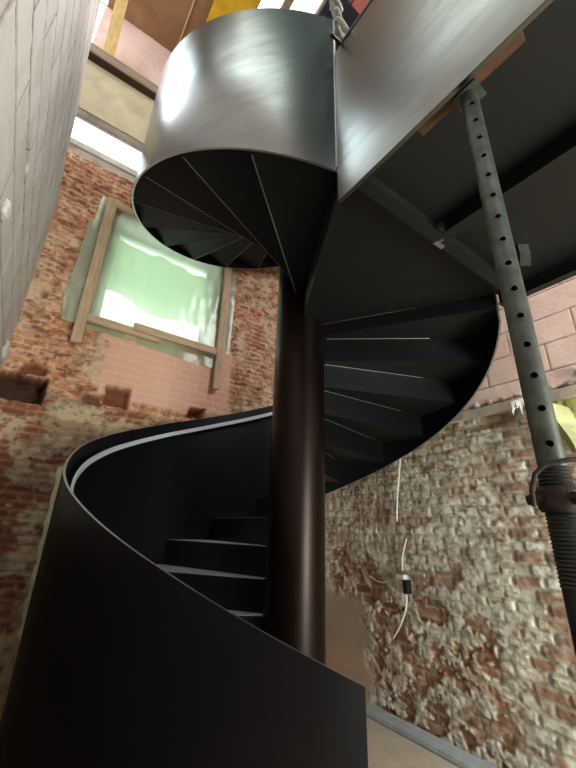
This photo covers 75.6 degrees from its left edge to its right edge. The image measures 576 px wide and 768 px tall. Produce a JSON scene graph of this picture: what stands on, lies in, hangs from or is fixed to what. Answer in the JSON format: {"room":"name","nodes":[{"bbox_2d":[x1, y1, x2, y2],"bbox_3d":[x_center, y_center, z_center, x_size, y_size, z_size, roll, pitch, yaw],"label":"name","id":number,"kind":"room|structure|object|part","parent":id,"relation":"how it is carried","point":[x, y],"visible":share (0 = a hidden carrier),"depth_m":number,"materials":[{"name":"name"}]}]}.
{"room":"stairwell under renovation","nodes":[
{"label":"stairwell under renovation","id":0,"kind":"room"},
{"bbox_2d":[0,0,100,371],"bbox_3d":[-0.652,-1.160,0.591,0.256,5.750,7.006,16,-25,-32],"label":"wall","id":1,"kind":"structure","parent":0,"point":[45,44],"depth_m":2.08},
{"bbox_2d":[0,340,9,362],"bbox_3d":[-2.389,-0.279,3.134,0.059,0.186,0.291,16,-25,-32],"label":"scrap","id":2,"kind":"object","parent":1,"relation":"attached to","point":[6,347],"visible":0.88,"depth_m":3.06,"materials":[{"name":"white paper"}]},
{"bbox_2d":[1,198,10,222],"bbox_3d":[-1.367,-0.840,1.795,0.042,0.103,0.132,16,-25,-32],"label":"scrap","id":3,"kind":"object","parent":1,"relation":"attached to","point":[6,209],"visible":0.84,"depth_m":1.77,"materials":[{"name":"white paper"}]},
{"bbox_2d":[0,1,278,720],"bbox_3d":[-1.490,-1.048,4.622,4.962,8.430,0.342,16,-25,-32],"label":"wall","id":4,"kind":"structure","parent":0,"point":[58,396],"depth_m":3.80,"materials":[{"name":"red brick"}]},
{"bbox_2d":[70,197,118,343],"bbox_3d":[-2.074,-1.289,4.011,0.106,1.902,0.042,16,-25,-32],"label":"batten","id":5,"kind":"object","parent":4,"relation":"attached to","point":[102,240],"visible":1,"depth_m":3.96,"materials":[{"name":"brown wood"}]},
{"bbox_2d":[69,137,136,176],"bbox_3d":[-1.404,-2.515,5.080,4.700,0.100,0.045,16,-25,-32],"label":"trim","id":6,"kind":"structure","parent":4,"relation":"attached to","point":[74,142],"depth_m":4.50,"materials":[{"name":"white wood"}]},
{"bbox_2d":[76,108,143,152],"bbox_3d":[-1.386,-2.954,5.248,4.700,0.120,0.055,16,-25,-32],"label":"trim","id":7,"kind":"structure","parent":4,"relation":"attached to","point":[84,116],"depth_m":4.66,"materials":[{"name":"grey weathered wood"}]},
{"bbox_2d":[78,59,153,143],"bbox_3d":[-1.363,-3.418,5.418,4.700,0.870,0.039,16,-25,-32],"label":"panel","id":8,"kind":"object","parent":4,"relation":"attached to","point":[104,96],"depth_m":4.82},
{"bbox_2d":[88,42,157,100],"bbox_3d":[-1.866,-4.066,5.204,3.250,0.172,0.145,16,-25,-32],"label":"timber beam","id":9,"kind":"structure","parent":4,"relation":"attached to","point":[97,55],"depth_m":4.92,"materials":[{"name":"brown wood"}]},
{"bbox_2d":[103,0,127,56],"bbox_3d":[-2.267,-4.862,4.936,0.150,1.090,0.467,13,-24,-26],"label":"timber post","id":10,"kind":"object","parent":9,"relation":"on","point":[115,26],"visible":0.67,"depth_m":4.89,"materials":[{"name":"yellow wood"}]},
{"bbox_2d":[87,314,159,343],"bbox_3d":[-1.755,-0.591,4.009,0.744,0.096,0.030,16,-25,-32],"label":"batten","id":11,"kind":"object","parent":4,"relation":"attached to","point":[93,319],"visible":0.89,"depth_m":3.96,"materials":[{"name":"brown wood"}]},
{"bbox_2d":[117,202,136,217],"bbox_3d":[-1.428,-1.921,4.739,1.422,0.105,0.035,16,-25,-32],"label":"batten","id":12,"kind":"object","parent":4,"relation":"attached to","point":[121,207],"visible":0.27,"depth_m":4.41,"materials":[{"name":"brown wood"}]},
{"bbox_2d":[61,196,236,367],"bbox_3d":[-1.493,-1.179,4.470,1.885,1.778,0.029,16,-25,-32],"label":"plastic sheet","id":13,"kind":"object","parent":4,"relation":"attached to","point":[141,280],"visible":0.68,"depth_m":4.38,"materials":[{"name":"plastic"}]},
{"bbox_2d":[133,322,216,354],"bbox_3d":[-1.279,-0.513,4.303,0.980,0.095,0.022,16,-25,-32],"label":"batten","id":14,"kind":"object","parent":4,"relation":"attached to","point":[138,327],"visible":1,"depth_m":4.27,"materials":[{"name":"brown wood"}]},
{"bbox_2d":[212,268,231,389],"bbox_3d":[-0.835,-0.876,4.791,0.090,2.025,0.042,16,-25,-32],"label":"batten","id":15,"kind":"object","parent":4,"relation":"attached to","point":[228,271],"visible":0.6,"depth_m":4.70,"materials":[{"name":"brown wood"}]},
{"bbox_2d":[107,0,353,51],"bbox_3d":[0.710,-5.979,3.446,5.200,0.115,7.300,16,-25,-32],"label":"ceiling","id":16,"kind":"structure","parent":0,"point":[167,22],"depth_m":5.33,"materials":[{"name":"brown wood"}]},
{"bbox_2d":[206,0,259,21],"bbox_3d":[-0.363,-5.447,4.660,0.500,0.055,2.100,16,-25,-32],"label":"panel","id":17,"kind":"object","parent":16,"relation":"attached to","point":[219,7],"visible":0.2,"depth_m":5.16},
{"bbox_2d":[317,0,358,51],"bbox_3d":[1.917,-5.622,4.054,1.020,0.060,4.840,16,-25,-32],"label":"trim","id":18,"kind":"structure","parent":16,"relation":"attached to","point":[349,14],"depth_m":5.19,"materials":[{"name":"black"}]},
{"bbox_2d":[352,0,368,13],"bbox_3d":[2.101,-5.769,3.665,0.200,0.060,3.950,16,-25,-32],"label":"trim","id":19,"kind":"structure","parent":16,"relation":"attached to","point":[358,5],"depth_m":5.10,"materials":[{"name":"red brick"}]},
{"bbox_2d":[366,716,459,767],"bbox_3d":[0.447,1.934,0.345,5.200,0.120,7.300,16,-25,-32],"label":"floor","id":20,"kind":"structure","parent":0,"point":[387,748],"depth_m":2.91,"materials":[{"name":"beige wood"}]},
{"bbox_2d":[0,8,500,767],"bbox_3d":[0.063,-1.054,3.619,3.202,7.806,2.995,16,-25,-32],"label":"spiral staircase","id":21,"kind":"structure","parent":20,"relation":"on","point":[176,617],"depth_m":2.39,"materials":[{"name":"metal"}]},
{"bbox_2d":[17,465,63,639],"bbox_3d":[-1.303,0.849,1.964,0.030,0.800,0.270,13,-24,-26],"label":"protective film","id":22,"kind":"object","parent":21,"relation":"attached to","point":[59,471],"visible":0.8,"depth_m":1.90,"materials":[{"name":"plastic"}]},
{"bbox_3d":[0.025,0.117,3.167,2.972,3.150,2.746,16,-25,-32],"label":"handrail","id":23,"kind":"part","parent":21,"relation":"part of","materials":[{"name":"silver metal"}]},
{"bbox_3d":[0.121,-2.592,4.220,3.086,4.502,2.881,16,-25,-32],"label":"balustrade","id":24,"kind":"part","parent":21,"relation":"part of","materials":[{"name":"metal"}]},
{"bbox_3d":[0.022,0.555,2.978,3.086,4.341,2.902,16,-25,-32],"label":"balustrade","id":25,"kind":"part","parent":21,"relation":"part of","materials":[{"name":"metal"}]},
{"bbox_3d":[0.271,-1.713,2.131,0.010,1.310,0.008,16,-25,-32],"label":"trim","id":26,"kind":"part","parent":21,"relation":"part of","materials":[{"name":"silver metal"}]},
{"bbox_2d":[304,0,575,323],"bbox_3d":[1.686,-1.647,1.389,1.733,1.217,5.057,16,-25,-32],"label":"landing","id":27,"kind":"object","parent":21,"relation":"attached to","point":[407,228],"visible":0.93,"depth_m":1.83,"materials":[{"name":"metal"}]},
{"bbox_2d":[329,0,348,39],"bbox_3d":[0.306,-2.227,2.263,0.140,0.464,0.137,16,-25,-32],"label":"rope","id":28,"kind":"object","parent":27,"relation":"attached to","point":[341,28],"visible":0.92,"depth_m":2.20,"materials":[{"name":"white fabric"}]},
{"bbox_3d":[1.394,-2.557,0.709,0.112,0.038,3.840,16,-25,-32],"label":"rail","id":29,"kind":"part","parent":27,"relation":"part of","materials":[{"name":"black metal"}]},
{"bbox_3d":[1.395,-2.086,0.570,0.012,0.975,3.890,16,-25,-32],"label":"balustrade panel","id":30,"kind":"part","parent":27,"relation":"part of","materials":[{"name":"metal"}]},
{"bbox_3d":[1.375,-1.529,0.350,0.020,0.220,3.890,16,-25,-32],"label":"fascia plate","id":31,"kind":"part","parent":27,"relation":"part of","materials":[{"name":"metal"}]},
{"bbox_2d":[451,78,575,656],"bbox_3d":[0.618,0.384,0.795,0.144,3.103,0.150,16,-25,-32],"label":"prop","id":32,"kind":"object","parent":20,"relation":"on","point":[555,496],"visible":1,"depth_m":0.94,"materials":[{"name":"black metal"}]},
{"bbox_3d":[0.664,-1.054,1.364,0.080,0.008,0.090,16,-25,-32],"label":"head plate","id":33,"kind":"part","parent":32,"relation":"part of","materials":[{"name":"metal"}]},
{"bbox_2d":[417,30,525,135],"bbox_3d":[0.644,-1.095,1.359,0.050,0.058,0.395,16,-25,-32],"label":"wooden plank","id":34,"kind":"object","parent":32,"relation":"on","point":[519,39],"visible":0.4,"depth_m":1.30,"materials":[{"name":"brown wood"}]},
{"bbox_2d":[325,276,575,767],"bbox_3d":[2.526,-1.490,3.112,0.106,8.400,7.018,16,-25,-32],"label":"wall","id":35,"kind":"structure","parent":0,"point":[481,659],"depth_m":3.24,"materials":[{"name":"brown brick"}]},
{"bbox_2d":[396,459,400,520],"bbox_3d":[1.191,1.063,4.009,0.039,0.782,0.117,16,-25,-32],"label":"cable","id":36,"kind":"object","parent":35,"relation":"attached to","point":[399,459],"visible":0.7,"depth_m":3.97,"materials":[{"name":"white plastic"}]},
{"bbox_2d":[396,574,411,593],"bbox_3d":[1.129,1.958,3.638,0.085,0.160,0.145,16,-25,-32],"label":"junction box","id":37,"kind":"object","parent":35,"relation":"attached to","point":[403,584],"visible":1,"depth_m":3.61,"materials":[{"name":"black plastic"}]},
{"bbox_2d":[369,576,395,582],"bbox_3d":[0.985,2.028,3.858,0.027,0.072,0.384,17,-26,-33],"label":"cable","id":38,"kind":"object","parent":37,"relation":"attached to","point":[369,576],"visible":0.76,"depth_m":3.83,"materials":[{"name":"white plastic"}]},
{"bbox_2d":[393,594,407,638],"bbox_3d":[1.077,2.243,3.583,0.033,0.407,0.221,15,-25,-29],"label":"cable","id":39,"kind":"object","parent":37,"relation":"hanging from","point":[401,622],"visible":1,"depth_m":3.54,"materials":[{"name":"white plastic"}]},
{"bbox_2d":[401,539,406,570],"bbox_3d":[1.164,1.717,3.722,0.028,0.314,0.086,21,-28,-39],"label":"cable","id":40,"kind":"object","parent":37,"relation":"attached to","point":[405,539],"visible":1,"depth_m":3.72,"materials":[{"name":"white plastic"}]},
{"bbox_2d":[402,580,411,593],"bbox_3d":[1.152,1.962,3.591,0.075,0.120,0.050,16,-25,-32],"label":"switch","id":41,"kind":"object","parent":37,"relation":"attached to","point":[406,584],"depth_m":3.57,"materials":[{"name":"black plastic"}]},
{"bbox_2d":[396,569,425,577],"bbox_3d":[1.195,1.852,3.631,0.041,0.041,0.331,16,-25,-32],"label":"conduit","id":42,"kind":"object","parent":35,"relation":"attached to","point":[412,573],"visible":1,"depth_m":3.61,"materials":[{"name":"beige plastic"}]},
{"bbox_2d":[366,701,497,767],"bbox_3d":[1.185,2.922,3.016,0.190,0.035,2.500,16,-25,-32],"label":"trim","id":43,"kind":"structure","parent":35,"relation":"attached to","point":[455,755],"depth_m":3.04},
{"bbox_2d":[448,384,575,424],"bbox_3d":[1.657,0.323,3.607,0.102,0.097,3.400,16,-25,-32],"label":"trim","id":44,"kind":"structure","parent":35,"relation":"attached to","point":[567,392],"depth_m":3.27,"materials":[{"name":"beige wood"}]},
{"bbox_2d":[472,402,480,408],"bbox_3d":[1.759,0.202,3.472,0.056,0.069,0.088,16,-25,-32],"label":"chunk","id":45,"kind":"object","parent":44,"relation":"on","point":[475,405],"visible":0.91,"depth_m":3.45,"materials":[{"name":"white stone"}]},
{"bbox_2d":[485,399,494,405],"bbox_3d":[1.837,0.165,3.374,0.079,0.063,0.060,-5,-22,17],"label":"chunk","id":46,"kind":"object","parent":44,"relation":"on","point":[488,402],"visible":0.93,"depth_m":3.35,"materials":[{"name":"beige stone"}]},
{"bbox_2d":[499,397,508,401],"bbox_3d":[1.907,0.132,3.279,0.061,0.046,0.088,16,-25,-32],"label":"chunk","id":47,"kind":"object","parent":44,"relation":"on","point":[502,399],"visible":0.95,"depth_m":3.26,"materials":[{"name":"beige stone"}]},
{"bbox_2d":[514,393,522,397],"bbox_3d":[1.979,0.099,3.183,0.046,0.076,0.095,16,-25,-32],"label":"chunk","id":48,"kind":"object","parent":44,"relation":"on","point":[515,394],"visible":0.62,"depth_m":3.17,"materials":[{"name":"beige stone"}]},
{"bbox_2d":[548,385,557,389],"bbox_3d":[2.124,0.032,2.991,0.054,0.078,0.092,16,-25,-32],"label":"chunk","id":49,"kind":"object","parent":44,"relation":"on","point":[551,387],"visible":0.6,"depth_m":2.97,"materials":[{"name":"beige stone"}]},
{"bbox_2d":[561,380,575,386],"bbox_3d":[2.195,-0.010,2.894,0.060,0.066,0.105,16,-25,-32],"label":"chunk","id":50,"kind":"object","parent":44,"relation":"on","point":[568,382],"visible":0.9,"depth_m":2.88,"materials":[{"name":"grey stone"}]},
{"bbox_2d":[511,398,523,414],"bbox_3d":[1.869,0.188,3.021,0.070,0.150,0.110,16,-25,-32],"label":"paper","id":51,"kind":"object","parent":35,"relation":"hanging from","point":[516,403],"visible":0.88,"depth_m":3.04,"materials":[{"name":"white paper"}]},
{"bbox_2d":[553,403,575,452],"bbox_3d":[2.120,0.319,2.829,0.247,0.440,0.135,-7,-23,22],"label":"sheet","id":52,"kind":"object","parent":35,"relation":"hanging from","point":[566,421],"visible":0.66,"depth_m":2.81,"materials":[{"name":"plastic"}]}
]}

